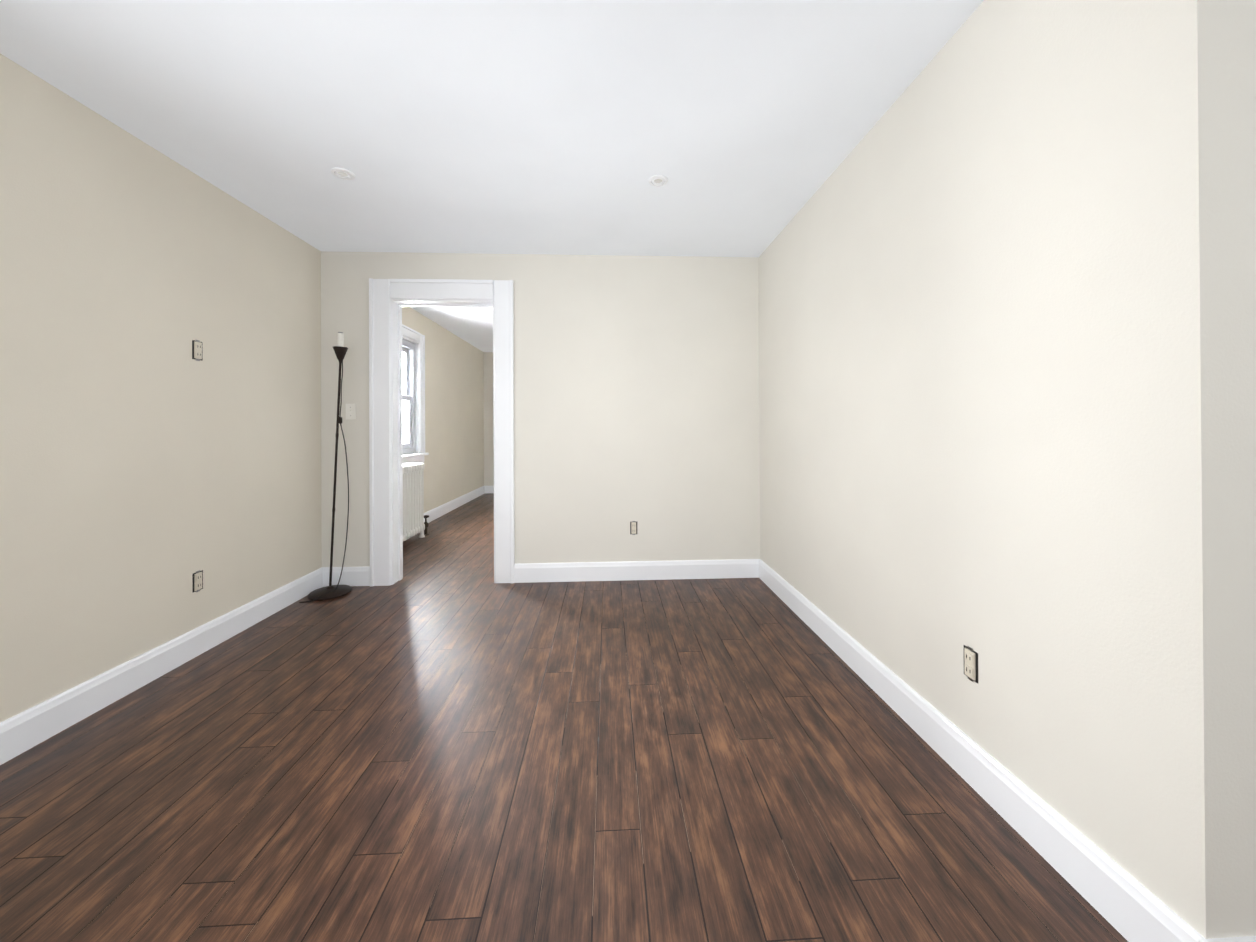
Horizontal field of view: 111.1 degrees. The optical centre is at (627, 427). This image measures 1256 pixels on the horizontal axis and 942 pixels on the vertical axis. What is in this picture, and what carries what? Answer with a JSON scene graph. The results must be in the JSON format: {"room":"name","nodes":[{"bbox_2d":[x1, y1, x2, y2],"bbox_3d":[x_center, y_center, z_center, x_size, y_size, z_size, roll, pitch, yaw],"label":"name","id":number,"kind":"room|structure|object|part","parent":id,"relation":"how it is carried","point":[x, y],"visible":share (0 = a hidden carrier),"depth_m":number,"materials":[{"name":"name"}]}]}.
{"room":"empty living room","nodes":[
{"label":"empty living room","id":0,"kind":"room"},
{"bbox_2d":[0,54,321,721],"bbox_3d":[-2.191,-0.073,0.319,0.220,2.410,5.567,0,0,-3],"label":"wall","id":1,"kind":"structure","parent":0,"point":[149,466],"depth_m":1.87,"materials":[{"name":"paint"}]},
{"bbox_2d":[0,567,322,764],"bbox_3d":[-2.070,1.064,0.395,0.018,0.135,5.417,0,0,-3],"label":"baseboard","id":2,"kind":"structure","parent":1,"relation":"attached to","point":[27,729],"depth_m":1.85,"materials":[{"name":"paint"}]},
{"bbox_2d":[192,570,202,591],"bbox_3d":[-2.157,0.772,2.166,0.009,0.104,0.054,0,0,-3],"label":"electrical outlet","id":3,"kind":"object","parent":1,"relation":"attached to","point":[197,579],"visible":1,"depth_m":2.16,"materials":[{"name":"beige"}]},
{"bbox_2d":[192,340,202,360],"bbox_3d":[-2.163,-0.388,2.170,0.009,0.104,0.054,0,0,-3],"label":"electrical outlet","id":4,"kind":"object","parent":1,"relation":"attached to","point":[197,350],"visible":1,"depth_m":2.16,"materials":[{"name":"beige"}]},
{"bbox_2d":[402,307,483,512],"bbox_3d":[-2.562,-0.118,5.949,0.200,2.540,3.550,0,0,-3],"label":"wall","id":5,"kind":"structure","parent":0,"point":[454,426],"depth_m":5.97,"materials":[{"name":"paint"}]},
{"bbox_2d":[424,486,484,522],"bbox_3d":[-2.422,1.082,5.410,0.018,0.135,4.333,0,0,-3],"label":"baseboard","id":6,"kind":"structure","parent":5,"relation":"attached to","point":[440,511],"depth_m":6.01,"materials":[{"name":"paint"}]},
{"bbox_2d":[411,307,492,351],"bbox_3d":[-0.047,-1.372,5.565,5.200,0.060,4.558,0,0,-3],"label":"ceiling","id":7,"kind":"structure","parent":0,"point":[472,326],"depth_m":5.43,"materials":[{"name":"paint"}]},
{"bbox_2d":[483,352,493,485],"bbox_3d":[-0.805,-0.121,7.732,3.475,2.540,0.150,0,0,-3],"label":"wall","id":8,"kind":"structure","parent":0,"point":[488,421],"depth_m":7.58,"materials":[{"name":"paint"}]},
{"bbox_2d":[484,486,493,492],"bbox_3d":[-0.870,1.081,7.641,3.325,0.135,0.018,0,0,-3],"label":"baseboard","id":9,"kind":"structure","parent":8,"relation":"attached to","point":[489,489],"depth_m":7.56,"materials":[{"name":"paint"}]},
{"bbox_2d":[0,0,983,256],"bbox_3d":[0.189,-1.355,0.471,5.200,0.130,5.642,0,0,-3],"label":"ceiling","id":10,"kind":"structure","parent":0,"point":[522,126],"depth_m":1.70,"materials":[{"name":"paint"}]},
{"bbox_2d":[331,167,354,179],"bbox_3d":[-1.431,-1.273,2.166,0.100,0.006,0.100,0,0,-3],"label":"recessed light","id":11,"kind":"object","parent":10,"relation":"in","point":[342,173],"visible":1,"depth_m":2.16,"materials":[{"name":"paint"}]},
{"bbox_2d":[649,175,667,186],"bbox_3d":[0.157,-1.281,2.240,0.100,0.006,0.100,0,0,-3],"label":"recessed light","id":12,"kind":"object","parent":10,"relation":"in","point":[658,180],"visible":1,"depth_m":2.24,"materials":[{"name":"paint"}]},
{"bbox_2d":[321,251,759,566],"bbox_3d":[-0.772,-0.136,3.246,3.525,2.540,0.150,0,0,-3],"label":"wall","id":13,"kind":"structure","parent":0,"point":[636,388],"depth_m":3.20,"materials":[{"name":"paint"}]},
{"bbox_2d":[322,566,369,586],"bbox_3d":[-2.027,1.072,3.100,0.352,0.135,0.018,0,0,-3],"label":"baseboard","id":14,"kind":"structure","parent":13,"relation":"attached to","point":[355,576],"depth_m":3.09,"materials":[{"name":"paint"}]},
{"bbox_2d":[346,404,355,418],"bbox_3d":[-2.002,-0.115,3.106,0.070,0.114,0.016,0,0,-3],"label":"switch plate","id":15,"kind":"object","parent":13,"relation":"attached to","point":[350,411],"visible":1,"depth_m":3.11,"materials":[{"name":"white plastic"}]},
{"bbox_2d":[369,278,514,586],"bbox_3d":[-1.350,0.032,3.204,1.022,2.209,0.180,0,0,-3],"label":"door frame","id":16,"kind":"structure","parent":13,"relation":"attached to","point":[389,299],"depth_m":3.14,"materials":[{"name":"paint"}]},
{"bbox_2d":[630,521,636,534],"bbox_3d":[0.043,0.747,3.201,0.054,0.104,0.009,0,0,-3],"label":"electrical outlet","id":17,"kind":"object","parent":13,"relation":"attached to","point":[633,527],"visible":1,"depth_m":3.20,"materials":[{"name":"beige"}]},
{"bbox_2d":[514,559,759,582],"bbox_3d":[0.084,1.062,3.197,1.831,0.135,0.018,0,0,-3],"label":"baseboard","id":18,"kind":"structure","parent":13,"relation":"attached to","point":[627,570],"depth_m":3.19,"materials":[{"name":"paint"}]},
{"bbox_2d":[0,493,1127,941],"bbox_3d":[0.096,1.158,2.739,5.200,0.060,10.200,0,0,-3],"label":"floor","id":19,"kind":"structure","parent":0,"point":[446,739],"depth_m":1.33,"materials":[{"name":"brown wood"}]},
{"bbox_2d":[299,332,351,602],"bbox_3d":[-2.031,0.245,2.945,0.278,1.790,0.278,0,0,-3],"label":"floor lamp","id":20,"kind":"object","parent":19,"relation":"on","point":[330,591],"visible":1,"depth_m":2.94,"materials":[{"name":"black metal"}]},
{"bbox_2d":[403,463,428,540],"bbox_3d":[-2.206,0.757,4.180,0.208,0.775,0.905,0,0,-3],"label":"radiator","id":21,"kind":"object","parent":19,"relation":"on","point":[414,516],"visible":0.46,"depth_m":4.28,"materials":[{"name":"metal"}]},
{"bbox_2d":[759,0,1129,873],"bbox_3d":[1.117,-0.084,2.180,0.150,2.410,2.454,0,0,-3],"label":"wall","id":22,"kind":"structure","parent":0,"point":[941,370],"depth_m":1.31,"materials":[{"name":"paint"}]},
{"bbox_2d":[964,645,977,682],"bbox_3d":[1.079,0.747,1.362,0.009,0.104,0.054,0,0,-3],"label":"electrical outlet","id":23,"kind":"object","parent":22,"relation":"attached to","point":[970,663],"visible":1,"depth_m":1.35,"materials":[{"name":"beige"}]},
{"bbox_2d":[759,559,1204,941],"bbox_3d":[1.045,1.054,2.038,0.018,0.135,2.424,0,0,-3],"label":"baseboard","id":24,"kind":"structure","parent":22,"relation":"attached to","point":[1126,905],"depth_m":1.19,"materials":[{"name":"paint"}]},
{"bbox_2d":[1123,0,1255,938],"bbox_3d":[1.265,-0.089,0.899,0.328,2.410,0.120,0,0,-3],"label":"wall","id":25,"kind":"structure","parent":0,"point":[1189,80],"depth_m":0.84,"materials":[{"name":"paint"}]},
{"bbox_2d":[1197,936,1255,941],"bbox_3d":[1.192,1.049,0.822,0.200,0.135,0.018,0,0,-3],"label":"baseboard return","id":26,"kind":"object","parent":25,"relation":"attached to","point":[1242,939],"visible":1,"depth_m":0.83,"materials":[{"name":"paint"}]},
{"bbox_3d":[-2.494,0.722,4.573,0.200,0.850,0.800,0,0,-3],"label":"wall","id":27,"kind":"structure","parent":0,"visible":0},
{"bbox_2d":[402,324,428,463],"bbox_3d":[-2.472,-0.337,4.578,0.255,1.503,1.090,0,0,-3],"label":"window","id":28,"kind":"structure","parent":27,"relation":"in","point":[416,338],"depth_m":4.92,"materials":[{"name":"paint"}]},
{"bbox_3d":[-2.472,-0.338,4.578,0.085,1.246,0.776,0,0,-3],"label":"window sash","id":29,"kind":"part","parent":28,"relation":"part of","materials":[{"name":"white wood"}]}
]}

